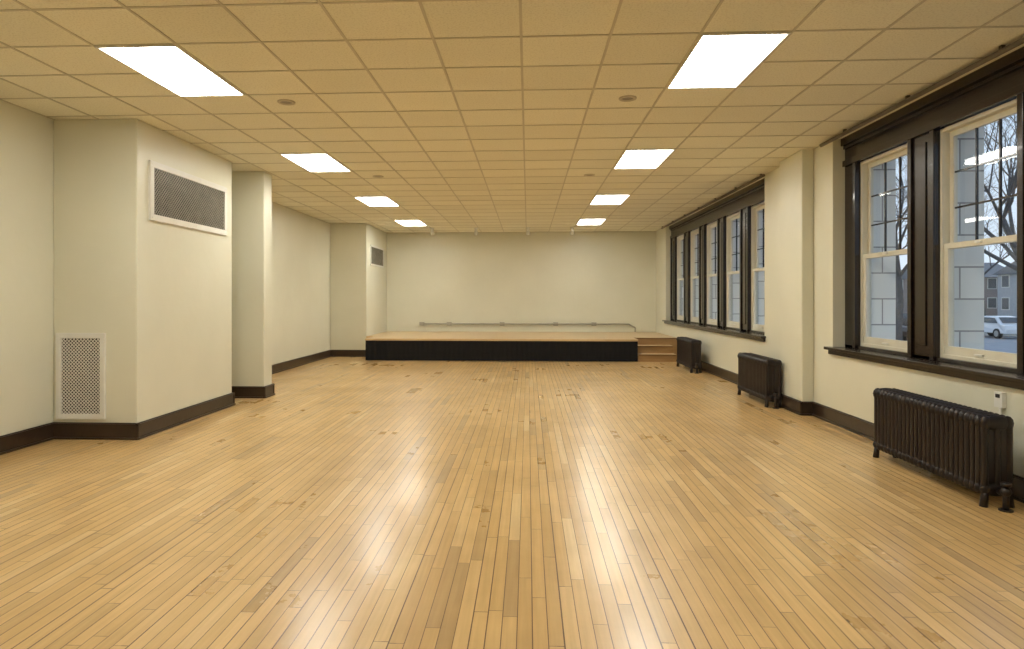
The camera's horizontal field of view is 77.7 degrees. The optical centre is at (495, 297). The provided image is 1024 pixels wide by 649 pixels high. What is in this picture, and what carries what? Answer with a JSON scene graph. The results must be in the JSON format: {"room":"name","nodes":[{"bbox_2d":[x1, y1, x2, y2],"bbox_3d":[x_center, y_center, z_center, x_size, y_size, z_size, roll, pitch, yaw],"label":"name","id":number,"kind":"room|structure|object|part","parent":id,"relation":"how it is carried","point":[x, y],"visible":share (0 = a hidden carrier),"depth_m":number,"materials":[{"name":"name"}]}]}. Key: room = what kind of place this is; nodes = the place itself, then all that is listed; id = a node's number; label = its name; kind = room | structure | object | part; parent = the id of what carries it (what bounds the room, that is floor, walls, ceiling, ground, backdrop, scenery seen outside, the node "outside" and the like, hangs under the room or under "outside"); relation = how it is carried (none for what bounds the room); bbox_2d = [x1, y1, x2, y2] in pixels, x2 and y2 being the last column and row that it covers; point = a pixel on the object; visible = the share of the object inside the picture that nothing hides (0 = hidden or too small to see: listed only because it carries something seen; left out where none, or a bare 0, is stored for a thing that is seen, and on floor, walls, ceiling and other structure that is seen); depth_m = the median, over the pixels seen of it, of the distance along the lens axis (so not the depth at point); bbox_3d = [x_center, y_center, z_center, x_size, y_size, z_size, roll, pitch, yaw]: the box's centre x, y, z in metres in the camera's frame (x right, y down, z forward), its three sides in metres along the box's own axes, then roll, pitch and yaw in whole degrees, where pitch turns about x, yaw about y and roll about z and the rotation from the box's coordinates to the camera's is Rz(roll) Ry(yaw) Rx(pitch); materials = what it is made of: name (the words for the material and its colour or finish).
{"room":"community hall","nodes":[
{"label":"community hall","id":0,"kind":"room"},
{"bbox_2d":[0,100,329,435],"bbox_3d":[-4.778,-0.155,8.501,0.200,3.530,20.900,0,0,3],"label":"wall","id":1,"kind":"structure","parent":0,"point":[300,241],"depth_m":6.64,"materials":[{"name":"paint"}]},
{"bbox_2d":[0,350,364,454],"bbox_3d":[-4.158,1.422,7.288,1.160,0.176,18.140,0,0,3],"label":"baseboard","id":2,"kind":"structure","parent":1,"relation":"attached to","point":[18,440],"depth_m":6.95,"materials":[{"name":"brown paint"}]},
{"bbox_2d":[232,171,271,385],"bbox_3d":[-4.054,-0.205,9.766,1.120,3.430,0.300,0,0,3],"label":"wall pier","id":3,"kind":"object","parent":1,"relation":"attached to","point":[251,190],"visible":0.46,"depth_m":9.60,"materials":[{"name":"paint"}]},
{"bbox_2d":[0,357,1023,648],"bbox_3d":[-0.294,1.560,8.275,8.780,0.100,20.500,0,0,3],"label":"floor","id":4,"kind":"structure","parent":0,"point":[360,503],"depth_m":4.21,"materials":[{"name":"brown wood"}]},
{"bbox_2d":[54,119,231,422],"bbox_3d":[-4.243,-0.205,7.894,0.930,3.430,2.180,0,0,3],"label":"shaft","id":5,"kind":"object","parent":4,"relation":"on","point":[160,294],"visible":0.94,"depth_m":6.83,"materials":[{"name":"paint"}]},
{"bbox_2d":[56,333,105,418],"bbox_3d":[-4.444,0.835,6.796,0.540,0.920,0.031,0,0,3],"label":"return air grille","id":6,"kind":"object","parent":5,"relation":"attached to","point":[80,357],"visible":1,"depth_m":6.80,"materials":[{"name":"beige metal"}]},
{"bbox_2d":[148,160,226,235],"bbox_3d":[-3.762,-1.190,7.869,0.031,0.660,1.780,0,0,3],"label":"wall vent grille","id":7,"kind":"object","parent":5,"relation":"attached to","point":[176,197],"visible":1,"depth_m":7.71,"materials":[{"name":"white metal"}]},
{"bbox_2d":[330,223,386,349],"bbox_3d":[-3.747,-0.205,17.531,0.950,3.430,2.360,0,0,3],"label":"shaft","id":8,"kind":"object","parent":4,"relation":"on","point":[358,289],"visible":0.76,"depth_m":16.36,"materials":[{"name":"paint"}]},
{"bbox_2d":[370,244,383,267],"bbox_3d":[-3.260,-1.135,17.436,0.031,0.550,1.500,0,0,3],"label":"wall vent grille","id":9,"kind":"object","parent":8,"relation":"attached to","point":[376,253],"visible":1,"depth_m":17.39,"materials":[{"name":"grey metal"}]},
{"bbox_2d":[365,331,637,361],"bbox_3d":[0.075,1.245,16.842,6.746,0.530,3.348,0,0,3],"label":"stage","id":10,"kind":"object","parent":4,"relation":"on","point":[388,345],"visible":1,"depth_m":15.23,"materials":[{"name":"brown wood"}]},
{"bbox_2d":[620,332,676,361],"bbox_3d":[3.984,1.245,16.652,1.072,0.530,3.332,0,0,3],"label":"steps","id":11,"kind":"structure","parent":4,"relation":"on","point":[652,346],"depth_m":15.46,"materials":[{"name":"brown wood"}]},
{"bbox_2d":[676,337,701,373],"bbox_3d":[4.062,1.181,13.350,0.244,0.663,1.325,0,0,3],"label":"radiator","id":12,"kind":"object","parent":4,"relation":"on","point":[688,349],"visible":1,"depth_m":12.92,"materials":[{"name":"brown paint"}]},
{"bbox_2d":[737,353,781,408],"bbox_3d":[3.857,1.181,9.290,0.244,0.663,1.295,0,0,3],"label":"radiator","id":13,"kind":"object","parent":4,"relation":"on","point":[759,376],"visible":1,"depth_m":8.99,"materials":[{"name":"brown paint"}]},
{"bbox_2d":[873,388,1014,512],"bbox_3d":[3.654,1.181,5.250,0.244,0.663,1.585,0,0,3],"label":"radiator","id":14,"kind":"object","parent":4,"relation":"on","point":[969,447],"visible":1,"depth_m":4.95,"materials":[{"name":"brown paint"}]},
{"bbox_2d":[0,0,1023,232],"bbox_3d":[-0.124,-1.970,8.267,9.520,0.100,20.900,0,0,3],"label":"ceiling","id":15,"kind":"structure","parent":0,"point":[479,18],"depth_m":5.71,"materials":[{"name":"tile"}]},
{"bbox_2d":[95,45,245,96],"bbox_3d":[-2.706,-1.913,5.408,0.634,0.013,1.184,0,0,3],"label":"ceiling light","id":16,"kind":"object","parent":15,"relation":"attached to","point":[170,67],"depth_m":5.31,"materials":[{"name":"white plastic"}]},
{"bbox_2d":[277,99,294,104],"bbox_3d":[-2.050,-1.913,6.211,0.170,0.013,0.170,0,0,3],"label":"recessed light","id":17,"kind":"object","parent":15,"relation":"in","point":[280,101],"visible":1,"depth_m":6.20,"materials":[{"name":"beige metal"}]},
{"bbox_2d":[280,153,351,171],"bbox_3d":[-2.525,-1.913,9.003,0.634,0.013,1.184,0,0,3],"label":"ceiling light","id":18,"kind":"object","parent":15,"relation":"attached to","point":[312,162],"depth_m":8.96,"materials":[{"name":"white plastic"}]},
{"bbox_2d":[354,197,398,205],"bbox_3d":[-2.344,-1.913,12.599,0.634,0.013,1.184,0,0,3],"label":"ceiling light","id":19,"kind":"object","parent":15,"relation":"attached to","point":[370,201],"depth_m":12.57,"materials":[{"name":"white plastic"}]},
{"bbox_2d":[394,220,426,225],"bbox_3d":[-2.163,-1.913,16.194,0.634,0.013,1.184,0,0,3],"label":"ceiling light","id":20,"kind":"object","parent":15,"relation":"attached to","point":[403,222],"depth_m":16.07,"materials":[{"name":"white plastic"}]},
{"bbox_2d":[0,0,1023,232],"bbox_3d":[-0.294,-1.917,8.275,8.780,0.006,20.500,0,0,3],"label":"grid","id":21,"kind":"object","parent":15,"relation":"attached to","point":[319,2],"depth_m":6.03,"materials":[{"name":"beige metal"}]},
{"bbox_2d":[576,219,605,224],"bbox_3d":[2.382,-1.913,15.965,0.634,0.013,1.184,0,0,3],"label":"ceiling light","id":22,"kind":"object","parent":15,"relation":"attached to","point":[582,221],"depth_m":15.86,"materials":[{"name":"white plastic"}]},
{"bbox_2d":[590,195,629,204],"bbox_3d":[2.200,-1.913,12.370,0.634,0.013,1.184,0,0,3],"label":"ceiling light","id":23,"kind":"object","parent":15,"relation":"attached to","point":[598,199],"depth_m":12.32,"materials":[{"name":"white plastic"}]},
{"bbox_2d":[619,95,636,101],"bbox_3d":[1.263,-1.913,6.094,0.170,0.013,0.170,0,0,3],"label":"recessed light","id":24,"kind":"object","parent":15,"relation":"in","point":[627,98],"visible":1,"depth_m":6.10,"materials":[{"name":"beige metal"}]},
{"bbox_2d":[613,149,674,168],"bbox_3d":[2.019,-1.913,8.774,0.634,0.013,1.184,0,0,3],"label":"ceiling light","id":25,"kind":"object","parent":15,"relation":"attached to","point":[647,158],"depth_m":8.70,"materials":[{"name":"white plastic"}]},
{"bbox_2d":[661,174,764,228],"bbox_3d":[4.280,-1.886,13.402,0.042,0.065,7.400,0,0,3],"label":"track","id":26,"kind":"object","parent":15,"relation":"attached to","point":[761,175],"visible":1,"depth_m":11.88,"materials":[{"name":"metal"}]},
{"bbox_2d":[666,32,790,88],"bbox_3d":[1.838,-1.913,5.179,0.634,0.013,1.184,0,0,3],"label":"ceiling light","id":27,"kind":"object","parent":15,"relation":"attached to","point":[725,60],"depth_m":5.07,"materials":[{"name":"white plastic"}]},
{"bbox_2d":[819,37,1023,146],"bbox_3d":[3.799,-1.886,3.864,0.042,0.065,7.900,0,0,3],"label":"track","id":28,"kind":"object","parent":15,"relation":"attached to","point":[1003,49],"visible":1,"depth_m":5.60,"materials":[{"name":"metal"}]},
{"bbox_2d":[387,232,655,331],"bbox_3d":[0.497,-0.155,18.599,9.320,3.530,0.200,0,0,3],"label":"wall","id":29,"kind":"structure","parent":0,"point":[484,277],"depth_m":18.48,"materials":[{"name":"paint"}]},
{"bbox_2d":[419,322,635,331],"bbox_3d":[0.894,0.840,18.435,6.270,0.279,0.084,0,0,3],"label":"conduit","id":30,"kind":"object","parent":29,"relation":"attached to","point":[420,323],"visible":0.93,"depth_m":18.38,"materials":[{"name":"metal"}]},
{"bbox_2d":[656,139,1023,476],"bbox_3d":[4.360,-0.155,8.041,0.540,3.530,20.500,0,0,3],"label":"wall","id":31,"kind":"structure","parent":0,"point":[847,385],"depth_m":7.73,"materials":[{"name":"paint"}]},
{"bbox_2d":[677,234,683,319],"bbox_3d":[4.736,-0.512,15.992,0.130,2.135,0.960,0,0,3],"label":"frame","id":32,"kind":"object","parent":31,"relation":"attached to","point":[681,236],"visible":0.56,"depth_m":16.44,"materials":[{"name":"beige paint"}]},
{"bbox_2d":[691,228,698,321],"bbox_3d":[4.667,-0.512,14.624,0.130,2.135,0.960,0,0,3],"label":"frame","id":33,"kind":"object","parent":31,"relation":"attached to","point":[696,230],"visible":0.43,"depth_m":15.07,"materials":[{"name":"beige paint"}]},
{"bbox_2d":[707,221,716,324],"bbox_3d":[4.598,-0.512,13.255,0.130,2.135,0.960,0,0,3],"label":"frame","id":34,"kind":"object","parent":31,"relation":"attached to","point":[715,222],"visible":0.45,"depth_m":13.70,"materials":[{"name":"beige paint"}]},
{"bbox_2d":[662,320,765,341],"bbox_3d":[4.432,0.635,13.434,0.300,0.090,7.240,0,0,3],"label":"window sill","id":35,"kind":"structure","parent":31,"relation":"attached to","point":[742,334],"depth_m":11.95,"materials":[{"name":"brown wood"}]},
{"bbox_2d":[669,178,764,333],"bbox_3d":[4.667,-0.664,13.422,0.430,2.509,7.100,0,0,3],"label":"trim","id":36,"kind":"structure","parent":31,"relation":"attached to","point":[741,201],"depth_m":12.64,"materials":[{"name":"brown wood"}]},
{"bbox_2d":[678,205,764,329],"bbox_3d":[4.769,-0.645,13.417,0.425,2.550,7.100,0,0,3],"label":"window","id":37,"kind":"structure","parent":31,"relation":"in","point":[761,274],"depth_m":12.36,"materials":[{"name":"glass"}]},
{"bbox_3d":[4.706,0.007,15.993,0.040,1.025,0.886,0,0,3],"label":"lower sash","id":38,"kind":"part","parent":37,"relation":"part of","materials":[{"name":"clear glass"}]},
{"bbox_3d":[4.753,-1.000,15.991,0.035,1.090,0.886,0,0,3],"label":"upper sash","id":39,"kind":"part","parent":37,"relation":"part of","materials":[{"name":"beige wood"}]},
{"bbox_3d":[4.637,0.007,14.625,0.040,1.025,0.886,0,0,3],"label":"lower sash","id":40,"kind":"part","parent":37,"relation":"part of","materials":[{"name":"clear glass"}]},
{"bbox_3d":[4.684,-1.000,14.623,0.035,1.090,0.886,0,0,3],"label":"upper sash","id":41,"kind":"part","parent":37,"relation":"part of","materials":[{"name":"beige wood"}]},
{"bbox_3d":[4.568,0.007,13.257,0.040,1.025,0.886,0,0,3],"label":"lower sash","id":42,"kind":"part","parent":37,"relation":"part of","materials":[{"name":"beige wood"}]},
{"bbox_3d":[4.615,-1.000,13.255,0.035,1.090,0.886,0,0,3],"label":"upper sash","id":43,"kind":"part","parent":37,"relation":"part of","materials":[{"name":"beige wood"}]},
{"bbox_3d":[4.499,0.007,11.889,0.040,1.025,0.886,0,0,3],"label":"lower sash","id":44,"kind":"part","parent":37,"relation":"part of","materials":[{"name":"clear glass"}]},
{"bbox_3d":[4.546,-1.000,11.886,0.035,1.090,0.886,0,0,3],"label":"upper sash","id":45,"kind":"part","parent":37,"relation":"part of","materials":[{"name":"beige wood"}]},
{"bbox_3d":[4.430,0.007,10.520,0.040,1.025,0.886,0,0,3],"label":"lower sash","id":46,"kind":"part","parent":37,"relation":"part of","materials":[{"name":"clear glass"}]},
{"bbox_3d":[4.478,-1.000,10.518,0.035,1.090,0.886,0,0,3],"label":"upper sash","id":47,"kind":"part","parent":37,"relation":"part of","materials":[{"name":"beige wood"}]},
{"bbox_2d":[726,212,739,327],"bbox_3d":[4.529,-0.512,11.887,0.130,2.135,0.960,0,0,3],"label":"frame","id":48,"kind":"object","parent":31,"relation":"attached to","point":[737,213],"visible":0.43,"depth_m":12.34,"materials":[{"name":"beige paint"}]},
{"bbox_2d":[751,201,764,331],"bbox_3d":[4.460,-0.512,10.519,0.130,2.135,0.960,0,0,3],"label":"frame","id":49,"kind":"object","parent":31,"relation":"attached to","point":[753,208],"visible":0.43,"depth_m":10.96,"materials":[{"name":"beige paint"}]},
{"bbox_2d":[779,149,812,400],"bbox_3d":[4.041,-0.205,8.562,0.150,3.430,0.750,0,0,3],"label":"wall pier","id":50,"kind":"object","parent":31,"relation":"attached to","point":[795,171],"visible":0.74,"depth_m":8.39,"materials":[{"name":"paint"}]},
{"bbox_2d":[701,361,1023,502],"bbox_3d":[3.913,1.422,6.411,0.190,0.176,17.200,0,0,3],"label":"baseboard","id":51,"kind":"structure","parent":31,"relation":"attached to","point":[859,426],"depth_m":7.75,"materials":[{"name":"brown paint"}]},
{"bbox_2d":[860,143,906,351],"bbox_3d":[4.276,-0.512,6.873,0.130,2.135,1.020,0,0,3],"label":"frame","id":52,"kind":"object","parent":31,"relation":"attached to","point":[864,164],"visible":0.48,"depth_m":7.35,"materials":[{"name":"beige paint"}]},
{"bbox_2d":[824,346,1023,389],"bbox_3d":[3.949,0.635,3.861,0.300,0.090,7.770,0,0,3],"label":"window sill","id":53,"kind":"structure","parent":31,"relation":"attached to","point":[995,377],"depth_m":5.65,"materials":[{"name":"brown wood"}]},
{"bbox_2d":[841,46,1023,374],"bbox_3d":[4.184,-0.664,3.849,0.430,2.509,7.630,0,0,3],"label":"trim","id":54,"kind":"structure","parent":31,"relation":"attached to","point":[918,124],"depth_m":6.10,"materials":[{"name":"brown wood"}]},
{"bbox_2d":[863,106,1016,362],"bbox_3d":[4.286,-0.645,3.844,0.425,2.550,7.630,0,0,3],"label":"window","id":55,"kind":"structure","parent":31,"relation":"in","point":[968,262],"depth_m":5.95,"materials":[{"name":"glass"}]},
{"bbox_3d":[4.246,0.007,6.875,0.040,1.025,0.946,0,0,3],"label":"lower sash","id":56,"kind":"part","parent":55,"relation":"part of","materials":[{"name":"clear glass"}]},
{"bbox_3d":[4.294,-1.000,6.873,0.035,1.090,0.946,0,0,3],"label":"upper sash","id":57,"kind":"part","parent":55,"relation":"part of","materials":[{"name":"clear glass"}]},
{"bbox_3d":[4.174,0.007,5.447,0.040,1.025,0.946,0,0,3],"label":"lower sash","id":58,"kind":"part","parent":55,"relation":"part of","materials":[{"name":"clear glass"}]},
{"bbox_3d":[4.222,-1.000,5.444,0.035,1.090,0.946,0,0,3],"label":"upper sash","id":59,"kind":"part","parent":55,"relation":"part of","materials":[{"name":"beige wood"}]},
{"bbox_2d":[940,99,1016,367],"bbox_3d":[4.204,-0.512,5.445,0.130,2.135,1.020,0,0,3],"label":"frame","id":60,"kind":"object","parent":31,"relation":"attached to","point":[945,132],"visible":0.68,"depth_m":5.92,"materials":[{"name":"beige paint"}]},
{"bbox_2d":[994,391,1005,414],"bbox_3d":[3.913,1.032,4.932,0.039,0.604,0.085,0,0,3],"label":"outlet box","id":61,"kind":"object","parent":31,"relation":"attached to","point":[999,397],"visible":0.7,"depth_m":4.92,"materials":[{"name":"white plastic"}]},
{"label":"outside","id":62,"kind":"structure","parent":0,"visible":0},
{"bbox_2d":[984,335,1016,352],"bbox_3d":[30.992,2.694,78.540,12.000,0.029,280.000,0,0,3],"label":"street","id":63,"kind":"structure","parent":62,"point":[1004,344],"depth_m":36.60,"materials":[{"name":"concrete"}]},
{"bbox_2d":[902,325,906,340],"bbox_3d":[24.586,1.938,40.827,1.780,1.476,4.460,0,0,3],"label":"car","id":64,"kind":"object","parent":63,"relation":"on","point":[904,328],"visible":0.09,"depth_m":38.80,"materials":[{"name":"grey metal"}]},
{"bbox_2d":[984,316,1016,338],"bbox_3d":[34.024,1.938,43.330,1.780,1.476,4.460,0,0,3],"label":"car","id":65,"kind":"object","parent":63,"relation":"on","point":[995,326],"visible":0.54,"depth_m":41.95,"materials":[{"name":"paint"}]},
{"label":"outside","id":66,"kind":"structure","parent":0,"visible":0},
{"bbox_2d":[906,326,1016,335],"bbox_3d":[86.072,2.810,75.764,155.700,0.200,280.000,0,0,3],"label":"ground","id":67,"kind":"structure","parent":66,"point":[906,326],"depth_m":47.15,"materials":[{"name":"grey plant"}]},
{"bbox_2d":[902,263,1003,315],"bbox_3d":[75.347,-2.040,104.340,12.800,9.500,13.000,0,0,3],"label":"house","id":68,"kind":"structure","parent":67,"relation":"on","point":[990,281],"depth_m":98.31,"materials":[{"name":"painted wood siding"},{"name":"shingle"},{"name":"dark glass"}]},
{"bbox_2d":[896,141,1014,340],"bbox_3d":[21.058,-4.570,34.098,9.206,14.694,11.990,0,0,-25],"label":"bare tree","id":69,"kind":"object","parent":67,"relation":"on","point":[899,287],"visible":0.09,"depth_m":33.10,"materials":[{"name":"brown plant"}]},
{"bbox_2d":[896,114,1016,270],"bbox_3d":[17.507,-4.573,24.063,10.096,14.702,8.910,0,0,10],"label":"bare tree","id":70,"kind":"object","parent":67,"relation":"on","point":[1012,179],"visible":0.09,"depth_m":23.76,"materials":[{"name":"brown plant"}]},
{"bbox_2d":[897,183,1015,315],"bbox_3d":[38.920,-5.005,53.576,12.296,15.550,11.609,0,0,0],"label":"bare tree","id":71,"kind":"object","parent":67,"relation":"on","point":[997,262],"visible":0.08,"depth_m":51.98,"materials":[{"name":"brown plant"}]},
{"bbox_2d":[992,261,1016,316],"bbox_3d":[74.139,-2.040,80.370,12.800,9.500,13.000,0,0,3],"label":"house","id":72,"kind":"structure","parent":67,"relation":"on","point":[1007,276],"depth_m":84.72,"materials":[{"name":"paint"}]}
]}

